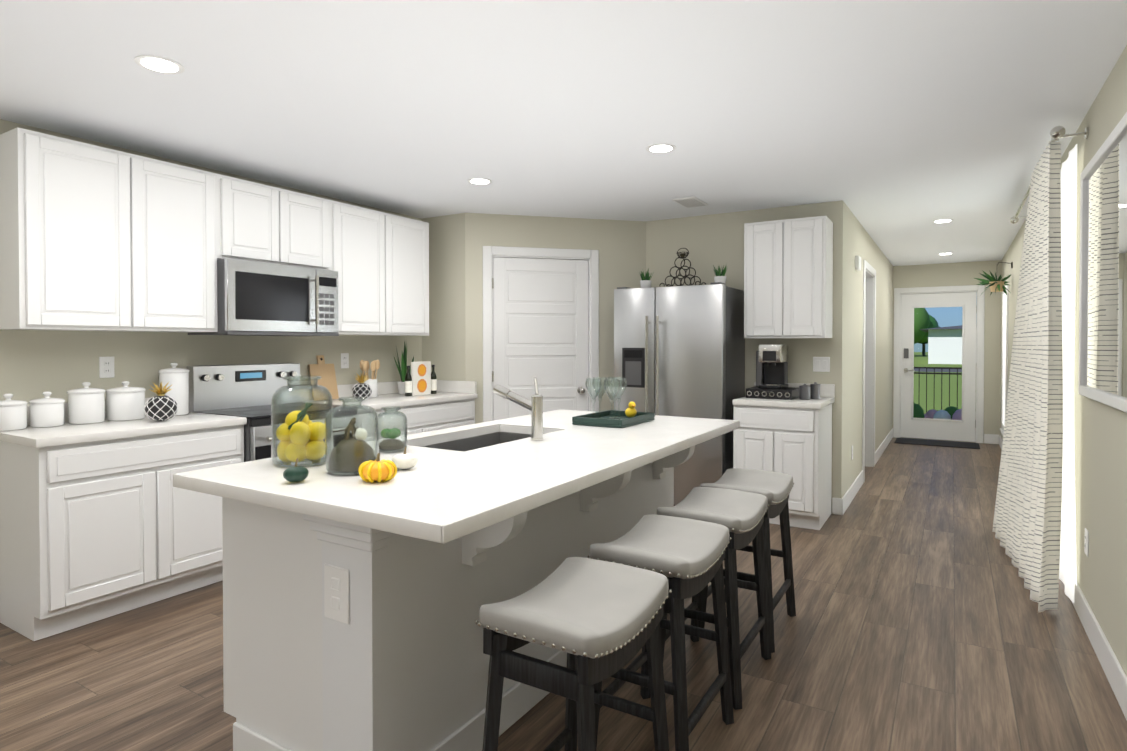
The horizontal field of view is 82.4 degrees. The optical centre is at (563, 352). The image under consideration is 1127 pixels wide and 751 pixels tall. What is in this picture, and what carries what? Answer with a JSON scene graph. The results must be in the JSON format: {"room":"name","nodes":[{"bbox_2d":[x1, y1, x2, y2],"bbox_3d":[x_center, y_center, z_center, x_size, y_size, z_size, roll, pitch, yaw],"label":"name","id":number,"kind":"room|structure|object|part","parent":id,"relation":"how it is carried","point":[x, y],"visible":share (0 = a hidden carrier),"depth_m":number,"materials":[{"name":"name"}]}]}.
{"room":"kitchen","nodes":[
{"label":"kitchen","id":0,"kind":"room"},
{"bbox_2d":[0,119,421,404],"bbox_3d":[-2.930,0.069,3.048,0.100,2.440,8.800,0,1,31],"label":"wall","id":1,"kind":"structure","parent":0,"point":[35,364],"depth_m":3.78,"materials":[{"name":"beige paint"}]},
{"bbox_2d":[0,127,147,331],"bbox_3d":[-2.517,-0.579,3.287,0.345,0.930,0.530,0,1,31],"label":"upper cabinet","id":2,"kind":"object","parent":1,"relation":"attached to","point":[95,238],"depth_m":3.14,"materials":[{"name":"white wood"}]},
{"bbox_2d":[99,356,114,377],"bbox_3d":[-2.542,0.082,3.585,0.008,0.118,0.075,0,1,31],"label":"outlet","id":3,"kind":"object","parent":1,"relation":"attached to","point":[106,367],"visible":1,"depth_m":3.58,"materials":[{"name":"white plastic"}]},
{"bbox_2d":[148,158,223,332],"bbox_3d":[-2.305,-0.583,3.638,0.345,0.930,0.530,0,1,31],"label":"upper cabinet","id":4,"kind":"object","parent":1,"relation":"attached to","point":[186,204],"depth_m":3.60,"materials":[{"name":"white wood"}]},
{"bbox_2d":[224,175,291,265],"bbox_3d":[-2.049,-0.806,4.059,0.345,0.495,0.460,0,1,31],"label":"upper cabinet","id":5,"kind":"object","parent":1,"relation":"attached to","point":[257,216],"depth_m":3.98,"materials":[{"name":"white wood"}]},
{"bbox_2d":[188,258,338,335],"bbox_3d":[-1.904,-0.332,4.176,0.476,0.443,0.794,0,1,31],"label":"microwave","id":6,"kind":"object","parent":5,"relation":"attached to","point":[254,298],"visible":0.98,"depth_m":4.00,"materials":[{"name":"silver metal"}]},
{"bbox_2d":[292,191,335,270],"bbox_3d":[-1.873,-0.810,4.350,0.345,0.495,0.460,0,1,31],"label":"upper cabinet","id":7,"kind":"object","parent":1,"relation":"attached to","point":[313,217],"depth_m":4.33,"materials":[{"name":"white wood"}]},
{"bbox_2d":[341,353,348,368],"bbox_3d":[-1.694,0.065,4.989,0.008,0.118,0.075,0,1,31],"label":"outlet","id":8,"kind":"object","parent":1,"relation":"attached to","point":[344,360],"visible":1,"depth_m":4.98,"materials":[{"name":"white plastic"}]},
{"bbox_2d":[336,201,395,334],"bbox_3d":[-1.610,-0.598,4.787,0.345,0.930,0.555,0,1,31],"label":"upper cabinet","id":9,"kind":"object","parent":1,"relation":"attached to","point":[365,238],"depth_m":4.72,"materials":[{"name":"white wood"}]},
{"bbox_2d":[422,213,645,423],"bbox_3d":[-0.272,0.034,5.854,1.980,2.440,0.500,0,1,-14],"label":"wall","id":10,"kind":"structure","parent":0,"point":[452,346],"depth_m":5.59,"materials":[{"name":"beige paint"}]},
{"bbox_2d":[300,381,397,399],"bbox_3d":[-1.583,0.297,5.157,0.020,0.100,1.290,0,1,31],"label":"backsplash","id":11,"kind":"structure","parent":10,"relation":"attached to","point":[343,390],"depth_m":5.02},
{"bbox_2d":[380,215,428,335],"bbox_3d":[-1.385,-0.602,5.159,0.345,0.930,0.555,0,1,31],"label":"upper cabinet","id":12,"kind":"object","parent":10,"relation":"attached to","point":[412,235],"depth_m":5.13,"materials":[{"name":"white wood"}]},
{"bbox_2d":[437,380,475,391],"bbox_3d":[-0.989,0.292,5.540,0.600,0.100,0.020,0,1,31],"label":"backsplash","id":13,"kind":"structure","parent":10,"relation":"attached to","point":[442,385],"depth_m":5.49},
{"bbox_2d":[492,257,587,420],"bbox_3d":[-0.192,0.216,5.636,0.644,2.066,0.642,0,1,31],"label":"pantry door","id":14,"kind":"structure","parent":10,"relation":"in","point":[540,320],"depth_m":5.63,"materials":[{"name":"white wood"}]},
{"bbox_2d":[483,246,598,421],"bbox_3d":[-0.199,0.174,5.660,1.030,2.165,0.116,0,1,-14],"label":"door frame","id":15,"kind":"structure","parent":10,"relation":"attached to","point":[590,256],"depth_m":5.58,"materials":[{"name":"white wood"}]},
{"bbox_2d":[0,437,1126,750],"bbox_3d":[0.314,1.328,3.908,4.780,0.100,13.800,0,1,31],"label":"floor","id":16,"kind":"structure","parent":0,"point":[918,621],"depth_m":2.68,"materials":[{"name":"brown wood"}]},
{"bbox_2d":[0,397,246,640],"bbox_3d":[-2.305,0.776,3.378,0.630,1.014,0.976,0,1,31],"label":"base cabinet","id":17,"kind":"object","parent":16,"relation":"on","point":[103,520],"visible":0.77,"depth_m":3.05,"materials":[{"name":"white wood"}]},
{"bbox_2d":[0,394,27,430],"bbox_3d":[-2.673,0.284,3.100,0.144,0.173,0.144,0,1,31],"label":"canister","id":18,"kind":"object","parent":17,"relation":"on","point":[13,414],"visible":1,"depth_m":3.07,"materials":[{"name":"white ceramic"}]},
{"bbox_2d":[29,392,64,427],"bbox_3d":[-2.592,0.283,3.233,0.144,0.173,0.144,0,1,31],"label":"canister","id":19,"kind":"object","parent":17,"relation":"on","point":[46,411],"visible":1,"depth_m":3.18,"materials":[{"name":"white ceramic"}]},
{"bbox_2d":[67,382,105,423],"bbox_3d":[-2.500,0.261,3.375,0.164,0.213,0.164,0,1,31],"label":"canister","id":20,"kind":"object","parent":17,"relation":"on","point":[86,404],"visible":1,"depth_m":3.32,"materials":[{"name":"white ceramic"}]},
{"bbox_2d":[106,381,145,420],"bbox_3d":[-2.400,0.262,3.531,0.184,0.208,0.184,0,1,31],"label":"canister","id":21,"kind":"object","parent":17,"relation":"on","point":[125,402],"visible":1,"depth_m":3.46,"materials":[{"name":"white ceramic"}]},
{"bbox_2d":[144,382,177,420],"bbox_3d":[-2.141,0.261,3.428,0.155,0.211,0.154,0,1,31],"label":"decor","id":22,"kind":"object","parent":17,"relation":"on","point":[161,406],"visible":1,"depth_m":3.39,"materials":[{"name":"black ceramic"}]},
{"bbox_2d":[158,363,189,414],"bbox_3d":[-2.276,0.211,3.765,0.158,0.303,0.158,0,1,31],"label":"canister","id":23,"kind":"object","parent":17,"relation":"on","point":[177,379],"visible":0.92,"depth_m":3.72,"materials":[{"name":"white ceramic"}]},
{"bbox_2d":[187,363,358,461],"bbox_3d":[-1.808,0.677,4.095,0.738,1.191,0.754,0,1,31],"label":"range","id":24,"kind":"object","parent":16,"relation":"on","point":[247,391],"visible":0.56,"depth_m":4.08,"materials":[{"name":"silver metal"}]},
{"bbox_2d":[356,396,476,441],"bbox_3d":[-1.324,0.826,5.007,0.623,0.874,1.290,0,1,31],"label":"base cabinet","id":25,"kind":"object","parent":16,"relation":"on","point":[450,404],"depth_m":4.90,"materials":[{"name":"white wood"}]},
{"bbox_2d":[301,392,476,407],"bbox_3d":[-1.321,0.369,5.000,0.630,0.040,1.290,0,1,31],"label":"countertop","id":26,"kind":"structure","parent":25,"relation":"on","point":[389,398],"depth_m":4.89,"materials":[{"name":"white stone"}]},
{"bbox_2d":[308,355,338,400],"bbox_3d":[-1.782,0.186,4.775,0.085,0.329,0.220,0,1,31],"label":"cutting board","id":27,"kind":"object","parent":26,"relation":"on","point":[325,372],"visible":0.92,"depth_m":4.78,"materials":[{"name":"brown wood"}]},
{"bbox_2d":[352,373,371,399],"bbox_3d":[-1.470,0.250,4.694,0.145,0.202,0.144,0,1,31],"label":"decor","id":28,"kind":"object","parent":26,"relation":"on","point":[361,388],"visible":0.83,"depth_m":4.65,"materials":[{"name":"ceramic"}]},
{"bbox_2d":[360,359,379,397],"bbox_3d":[-1.500,0.201,4.990,0.112,0.292,0.172,0,1,31],"label":"utensil crock","id":29,"kind":"object","parent":26,"relation":"on","point":[374,366],"visible":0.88,"depth_m":4.96,"materials":[{"name":"white ceramic"}]},
{"bbox_2d":[394,342,413,393],"bbox_3d":[-1.351,0.115,5.366,0.158,0.455,0.168,0,1,31],"label":"snake plant","id":30,"kind":"object","parent":26,"relation":"on","point":[402,369],"visible":0.73,"depth_m":5.33,"materials":[{"name":"green plant"}]},
{"bbox_2d":[405,366,411,395],"bbox_3d":[-1.227,0.226,5.094,0.057,0.241,0.057,0,1,31],"label":"oil bottle","id":31,"kind":"object","parent":26,"relation":"on","point":[408,384],"visible":0.98,"depth_m":5.07,"materials":[{"name":"black glass"}]},
{"bbox_2d":[411,361,430,395],"bbox_3d":[-1.154,0.210,5.213,0.026,0.270,0.210,0,1,31],"label":"cookbook","id":32,"kind":"object","parent":26,"relation":"on","point":[421,377],"visible":1,"depth_m":5.20,"materials":[{"name":"white paper"}]},
{"bbox_2d":[431,365,436,393],"bbox_3d":[-1.080,0.223,5.338,0.057,0.241,0.057,0,1,31],"label":"oil bottle","id":33,"kind":"object","parent":26,"relation":"on","point":[433,383],"visible":0.9,"depth_m":5.32,"materials":[{"name":"black glass"}]},
{"bbox_2d":[191,426,711,750],"bbox_3d":[-0.184,0.851,2.759,0.990,0.878,2.219,0,1,31],"label":"kitchen island","id":34,"kind":"object","parent":16,"relation":"on","point":[408,670],"depth_m":1.97,"materials":[{"name":"wood"}]},
{"bbox_2d":[324,564,348,623],"bbox_3d":[-0.626,0.665,1.774,0.100,0.150,0.008,0,1,31],"label":"outlet","id":35,"kind":"object","parent":34,"relation":"attached to","point":[336,593],"visible":1,"depth_m":1.77,"materials":[{"name":"white plastic"}]},
{"bbox_2d":[173,442,608,545],"bbox_3d":[-0.541,0.401,2.076,1.120,0.040,0.800,0,1,31],"label":"island countertop","id":36,"kind":"structure","parent":34,"relation":"on","point":[449,495],"depth_m":1.83,"materials":[{"name":"white stone"}]},
{"bbox_2d":[283,458,308,481],"bbox_3d":[-0.788,0.347,1.897,0.068,0.069,0.070,0,1,31],"label":"gourd","id":37,"kind":"object","parent":36,"relation":"on","point":[295,473],"visible":1,"depth_m":1.88,"materials":[{"name":"green"}]},
{"bbox_2d":[271,376,332,466],"bbox_3d":[-0.894,0.230,2.205,0.196,0.296,0.196,0,1,31],"label":"glass jar","id":38,"kind":"object","parent":36,"relation":"on","point":[300,435],"visible":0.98,"depth_m":2.16,"materials":[{"name":"yellow"}]},
{"bbox_2d":[325,396,378,474],"bbox_3d":[-0.676,0.262,2.062,0.164,0.236,0.164,0,1,31],"label":"glass jar","id":39,"kind":"object","parent":36,"relation":"on","point":[348,455],"visible":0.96,"depth_m":2.02,"materials":[{"name":"brown"}]},
{"bbox_2d":[358,453,396,482],"bbox_3d":[-0.553,0.342,1.919,0.115,0.082,0.110,0,1,31],"label":"gourd","id":40,"kind":"object","parent":36,"relation":"on","point":[377,469],"visible":1,"depth_m":1.89,"materials":[{"name":"orange"}]},
{"bbox_2d":[375,406,406,452],"bbox_3d":[-0.658,0.292,2.461,0.120,0.166,0.120,0,1,31],"label":"glass jar","id":41,"kind":"object","parent":36,"relation":"on","point":[392,443],"visible":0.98,"depth_m":2.43,"materials":[{"name":"clear glass"}]},
{"bbox_2d":[391,446,417,468],"bbox_3d":[-0.518,0.344,2.102,0.084,0.071,0.087,0,1,31],"label":"gourd","id":42,"kind":"object","parent":36,"relation":"on","point":[404,460],"visible":0.98,"depth_m":2.07,"materials":[{"name":"white"}]},
{"bbox_2d":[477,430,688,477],"bbox_3d":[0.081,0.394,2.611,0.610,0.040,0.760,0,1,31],"label":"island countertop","id":43,"kind":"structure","parent":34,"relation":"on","point":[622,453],"depth_m":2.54,"materials":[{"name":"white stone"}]},
{"bbox_2d":[493,377,542,440],"bbox_3d":[-0.198,0.237,2.773,0.250,0.267,0.062,0,1,31],"label":"faucet","id":44,"kind":"object","parent":43,"relation":"on","point":[534,405],"visible":1,"depth_m":2.71,"materials":[{"name":"silver metal"}]},
{"bbox_2d":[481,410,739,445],"bbox_3d":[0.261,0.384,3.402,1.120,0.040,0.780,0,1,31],"label":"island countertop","id":45,"kind":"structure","parent":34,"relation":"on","point":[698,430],"depth_m":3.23,"materials":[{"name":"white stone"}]},
{"bbox_2d":[572,410,654,427],"bbox_3d":[0.266,0.344,3.352,0.280,0.040,0.400,0,1,31],"label":"serving tray","id":46,"kind":"object","parent":45,"relation":"on","point":[591,419],"visible":0.94,"depth_m":3.24,"materials":[{"name":"green"}]},
{"bbox_2d":[585,378,601,414],"bbox_3d":[0.152,0.241,3.279,0.084,0.220,0.084,0,1,31],"label":"wine glass","id":47,"kind":"object","parent":46,"relation":"on","point":[586,385],"visible":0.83,"depth_m":3.27,"materials":[{"name":"clear glass"}]},
{"bbox_2d":[592,377,607,418],"bbox_3d":[0.191,0.240,3.361,0.084,0.220,0.084,0,1,31],"label":"wine glass","id":48,"kind":"object","parent":46,"relation":"on","point":[601,392],"visible":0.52,"depth_m":3.35,"materials":[{"name":"clear glass"}]},
{"bbox_2d":[604,378,619,418],"bbox_3d":[0.243,0.242,3.236,0.084,0.220,0.084,0,1,31],"label":"wine glass","id":49,"kind":"object","parent":46,"relation":"on","point":[606,390],"visible":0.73,"depth_m":3.23,"materials":[{"name":"clear glass"}]},
{"bbox_2d":[608,377,621,418],"bbox_3d":[0.271,0.240,3.417,0.084,0.220,0.084,0,1,31],"label":"wine glass","id":50,"kind":"object","parent":46,"relation":"on","point":[613,396],"visible":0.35,"depth_m":3.41,"materials":[{"name":"clear glass"}]},
{"bbox_2d":[611,378,626,419],"bbox_3d":[0.285,0.241,3.315,0.084,0.220,0.084,0,1,31],"label":"wine glass","id":51,"kind":"object","parent":46,"relation":"on","point":[619,391],"visible":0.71,"depth_m":3.31,"materials":[{"name":"clear glass"}]},
{"bbox_2d":[625,402,636,416],"bbox_3d":[0.365,0.305,3.447,0.069,0.088,0.078,0,1,31],"label":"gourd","id":52,"kind":"object","parent":46,"relation":"on","point":[630,411],"visible":1,"depth_m":3.42,"materials":[{"name":"yellow"}]},
{"bbox_2d":[475,557,671,750],"bbox_3d":[0.041,0.955,1.672,0.357,0.701,0.477,0,1,31],"label":"stool","id":53,"kind":"object","parent":16,"relation":"on","point":[597,621],"visible":1,"depth_m":1.56,"materials":[{"name":"wood"},{"name":"leather"},{"name":"metal"}]},
{"bbox_2d":[587,515,733,750],"bbox_3d":[0.331,0.949,2.152,0.357,0.701,0.477,0,1,31],"label":"stool","id":54,"kind":"object","parent":16,"relation":"on","point":[686,556],"visible":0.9,"depth_m":2.06,"materials":[{"name":"fabric"}]},
{"bbox_2d":[614,282,744,505],"bbox_3d":[0.944,0.362,5.295,0.910,1.791,0.693,0,1,31],"label":"fridge","id":55,"kind":"object","parent":16,"relation":"on","point":[679,351],"visible":0.65,"depth_m":5.01,"materials":[{"name":"silver metal"}]},
{"bbox_2d":[639,269,652,287],"bbox_3d":[0.699,-0.632,5.508,0.153,0.188,0.142,0,1,31],"label":"potted grass","id":56,"kind":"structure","parent":55,"relation":"on","point":[645,281],"depth_m":5.49,"materials":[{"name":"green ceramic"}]},
{"bbox_2d":[659,248,705,286],"bbox_3d":[0.994,-0.703,5.364,0.358,0.337,0.148,0,1,31],"label":"wine rack","id":57,"kind":"object","parent":55,"relation":"on","point":[684,255],"visible":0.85,"depth_m":5.34,"materials":[{"name":"grey metal"}]},
{"bbox_2d":[713,265,726,284],"bbox_3d":[1.270,-0.626,5.175,0.120,0.184,0.136,0,1,31],"label":"potted grass","id":58,"kind":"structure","parent":55,"relation":"on","point":[720,276],"depth_m":5.15,"materials":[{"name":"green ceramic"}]},
{"bbox_2d":[656,487,770,709],"bbox_3d":[0.610,0.943,2.614,0.357,0.701,0.477,0,1,31],"label":"stool","id":59,"kind":"object","parent":16,"relation":"on","point":[738,514],"visible":0.67,"depth_m":2.52,"materials":[{"name":"fabric"}]},
{"bbox_2d":[700,468,795,652],"bbox_3d":[0.869,0.938,3.042,0.357,0.701,0.477,0,1,31],"label":"stool","id":60,"kind":"object","parent":16,"relation":"on","point":[774,488],"visible":0.6,"depth_m":3.02,"materials":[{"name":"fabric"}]},
{"bbox_2d":[733,382,834,529],"bbox_3d":[1.688,0.757,4.917,0.620,1.014,0.630,0,1,31],"label":"base cabinet","id":61,"kind":"object","parent":16,"relation":"on","point":[793,438],"depth_m":4.66,"materials":[{"name":"white wood"}]},
{"bbox_3d":[1.619,0.312,4.971,0.340,0.072,0.328,0,1,31],"label":"pod drawer","id":62,"kind":"part","parent":61,"relation":"part of","materials":[{"name":"black metal"}]},
{"bbox_2d":[756,344,788,388],"bbox_3d":[1.601,0.105,4.988,0.220,0.335,0.273,0,1,31],"label":"coffee maker","id":63,"kind":"object","parent":61,"relation":"on","point":[771,366],"visible":0.98,"depth_m":4.96,"materials":[{"name":"black plastic"}]},
{"bbox_2d":[799,384,810,399],"bbox_3d":[1.794,0.291,4.788,0.080,0.117,0.080,0,1,31],"label":"tin","id":64,"kind":"object","parent":61,"relation":"on","point":[804,391],"visible":1,"depth_m":4.76,"materials":[{"name":"silver metal"}]},
{"bbox_2d":[810,382,819,398],"bbox_3d":[1.887,0.286,4.825,0.072,0.127,0.072,0,1,31],"label":"tin","id":65,"kind":"object","parent":61,"relation":"on","point":[815,391],"visible":1,"depth_m":4.80,"materials":[{"name":"silver metal"}]},
{"bbox_2d":[894,438,979,448],"bbox_3d":[4.985,1.213,8.608,0.970,0.010,0.520,0,1,31],"label":"door mat","id":66,"kind":"object","parent":16,"relation":"on","point":[938,443],"visible":1,"depth_m":8.54,"materials":[{"name":"grey rubber"}]},
{"bbox_2d":[0,0,1126,265],"bbox_3d":[0.314,-1.211,3.876,4.780,0.100,13.800,0,1,31],"label":"ceiling","id":67,"kind":"structure","parent":0,"point":[896,126],"depth_m":2.92,"materials":[{"name":"white paint"}]},
{"bbox_2d":[134,55,184,73],"bbox_3d":[-1.604,-1.142,2.559,0.169,0.005,0.169,0,1,-14],"label":"recessed light","id":68,"kind":"object","parent":67,"relation":"in","point":[160,64],"depth_m":2.55,"materials":[{"name":"white"}]},
{"bbox_2d":[467,178,492,184],"bbox_3d":[-0.569,-1.164,4.387,0.169,0.005,0.169,0,1,-14],"label":"recessed light","id":69,"kind":"object","parent":67,"relation":"in","point":[479,181],"depth_m":4.38,"materials":[{"name":"white plastic"}]},
{"bbox_2d":[646,144,675,152],"bbox_3d":[0.552,-1.155,3.651,0.169,0.005,0.169,0,1,-14],"label":"recessed light","id":70,"kind":"object","parent":67,"relation":"in","point":[655,148],"depth_m":3.64,"materials":[{"name":"white plastic"}]},
{"bbox_2d":[672,196,707,207],"bbox_3d":[0.988,-1.167,5.011,0.180,0.016,0.320,0,1,31],"label":"ceiling vent","id":71,"kind":"object","parent":67,"relation":"in","point":[691,201],"visible":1,"depth_m":4.98,"materials":[{"name":"white metal"}]},
{"bbox_2d":[932,219,953,222],"bbox_3d":[3.416,-1.182,5.799,0.169,0.005,0.169,0,1,-14],"label":"recessed light","id":72,"kind":"object","parent":67,"relation":"in","point":[942,220],"depth_m":5.80,"materials":[{"name":"white"}]},
{"bbox_2d":[646,201,844,498],"bbox_3d":[0.775,0.034,5.891,3.299,2.440,0.100,0,1,31],"label":"wall","id":73,"kind":"structure","parent":0,"point":[708,242],"depth_m":5.36,"materials":[{"name":"beige paint"}]},
{"bbox_2d":[744,216,832,338],"bbox_3d":[1.753,-0.561,5.028,0.600,0.900,0.345,0,1,31],"label":"upper cabinet","id":74,"kind":"object","parent":73,"relation":"attached to","point":[788,278],"visible":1,"depth_m":4.87,"materials":[{"name":"white wood"}]},
{"bbox_2d":[813,357,829,371],"bbox_3d":[2.030,0.094,5.069,0.125,0.118,0.008,0,1,31],"label":"light switch","id":75,"kind":"object","parent":73,"relation":"attached to","point":[821,364],"visible":1,"depth_m":5.07,"materials":[{"name":"white plastic"}]},
{"bbox_2d":[843,204,892,495],"bbox_3d":[3.438,0.017,7.203,0.100,2.440,4.900,0,1,31],"label":"wall","id":76,"kind":"structure","parent":0,"point":[860,242],"depth_m":5.85,"materials":[{"name":"beige paint"}]},
{"bbox_2d":[838,470,862,514],"bbox_3d":[2.501,1.193,5.567,0.024,0.130,1.334,0,1,31],"label":"baseboard","id":77,"kind":"structure","parent":76,"relation":"attached to","point":[843,503],"depth_m":5.36,"materials":[{"name":"white"}]},
{"bbox_2d":[855,255,860,270],"bbox_3d":[2.591,-0.784,5.660,0.034,0.120,0.160,0,1,31],"label":"door chime","id":78,"kind":"object","parent":76,"relation":"attached to","point":[857,262],"visible":0.98,"depth_m":5.60,"materials":[{"name":"white plastic"}]},
{"bbox_2d":[862,259,875,482],"bbox_3d":[3.082,0.177,6.602,0.116,2.135,1.050,0,1,31],"label":"door frame","id":79,"kind":"structure","parent":76,"relation":"attached to","point":[869,372],"depth_m":6.97,"materials":[{"name":"white wood"}]},
{"bbox_2d":[875,428,892,463],"bbox_3d":[4.050,1.161,8.121,0.014,0.130,2.520,0,1,31],"label":"baseboard","id":80,"kind":"structure","parent":76,"relation":"attached to","point":[886,441],"depth_m":7.91,"materials":[{"name":"white"}]},
{"bbox_2d":[892,260,1001,442],"bbox_3d":[5.270,-0.004,8.900,1.280,2.440,0.100,0,1,31],"label":"wall","id":81,"kind":"structure","parent":0,"point":[943,274],"depth_m":8.62,"materials":[{"name":"beige paint"}]},
{"bbox_2d":[900,292,976,441],"bbox_3d":[5.182,0.195,8.910,0.910,2.026,0.101,0,1,31],"label":"entry door","id":82,"kind":"structure","parent":81,"relation":"in","point":[938,366],"depth_m":8.92,"materials":[{"name":"white wood"}]},
{"bbox_2d":[893,285,984,442],"bbox_3d":[5.193,0.153,8.939,1.080,2.125,0.116,0,1,31],"label":"door frame","id":83,"kind":"structure","parent":81,"relation":"attached to","point":[978,289],"depth_m":8.81,"materials":[{"name":"white wood"}]},
{"bbox_2d":[1000,45,1126,675],"bbox_3d":[2.342,0.073,2.724,0.100,2.440,13.700,0,1,31],"label":"wall","id":84,"kind":"structure","parent":0,"point":[1100,431],"depth_m":2.79,"materials":[{"name":"beige paint"}]},
{"bbox_2d":[974,262,1012,294],"bbox_3d":[4.680,-0.798,7.016,0.367,0.371,0.462,0,1,31],"label":"hanging plant","id":85,"kind":"object","parent":84,"relation":"attached to","point":[995,285],"visible":1,"depth_m":6.96,"materials":[{"name":"green plant"}]},
{"bbox_2d":[997,435,1002,449],"bbox_3d":[4.729,1.177,6.799,0.018,0.130,4.080,0,1,31],"label":"baseboard","id":86,"kind":"structure","parent":84,"relation":"attached to","point":[1000,440],"depth_m":8.26,"materials":[{"name":"white"}]},
{"bbox_2d":[1000,285,1008,434],"bbox_3d":[5.284,0.093,7.724,0.035,1.765,0.780,0,1,31],"label":"sidelight window","id":87,"kind":"structure","parent":84,"relation":"in","point":[1005,303],"depth_m":7.76,"materials":[{"name":"white glass"}]},
{"bbox_2d":[1010,126,1088,223],"bbox_3d":[3.042,-1.059,4.116,0.153,0.060,2.580,0,1,31],"label":"curtain rod","id":88,"kind":"object","parent":84,"relation":"attached to","point":[1057,133],"visible":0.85,"depth_m":3.09,"materials":[{"name":"silver metal"}]},
{"bbox_2d":[993,141,1062,611],"bbox_3d":[2.714,0.111,3.781,0.130,2.298,1.522,0,1,27],"label":"patterned curtain","id":89,"kind":"object","parent":88,"relation":"hanging from","point":[1027,520],"visible":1,"depth_m":3.37,"materials":[{"name":"fabric"}]},
{"bbox_2d":[1059,144,1076,602],"bbox_3d":[2.910,0.111,3.813,0.042,2.297,1.450,0,1,31],"label":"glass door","id":90,"kind":"structure","parent":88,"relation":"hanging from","point":[1068,567],"depth_m":3.30,"materials":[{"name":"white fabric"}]},
{"bbox_2d":[1084,528,1088,556],"bbox_3d":[2.451,0.889,3.019,0.008,0.118,0.075,0,1,31],"label":"outlet","id":91,"kind":"object","parent":84,"relation":"attached to","point":[1086,543],"visible":1,"depth_m":3.00,"materials":[{"name":"white plastic"}]},
{"bbox_2d":[1072,583,1126,719],"bbox_3d":[0.703,1.260,0.137,0.014,0.130,7.550,0,1,31],"label":"baseboard","id":92,"kind":"structure","parent":84,"relation":"attached to","point":[1115,674],"depth_m":2.63,"materials":[{"name":"white wood"}]},
{"bbox_2d":[1078,112,1126,412],"bbox_3d":[2.090,-0.318,2.433,0.030,1.050,1.450,0,1,31],"label":"wall mirror","id":93,"kind":"object","parent":84,"relation":"attached to","point":[1102,376],"visible":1,"depth_m":2.61,"materials":[{"name":"white mirror"}]}
]}

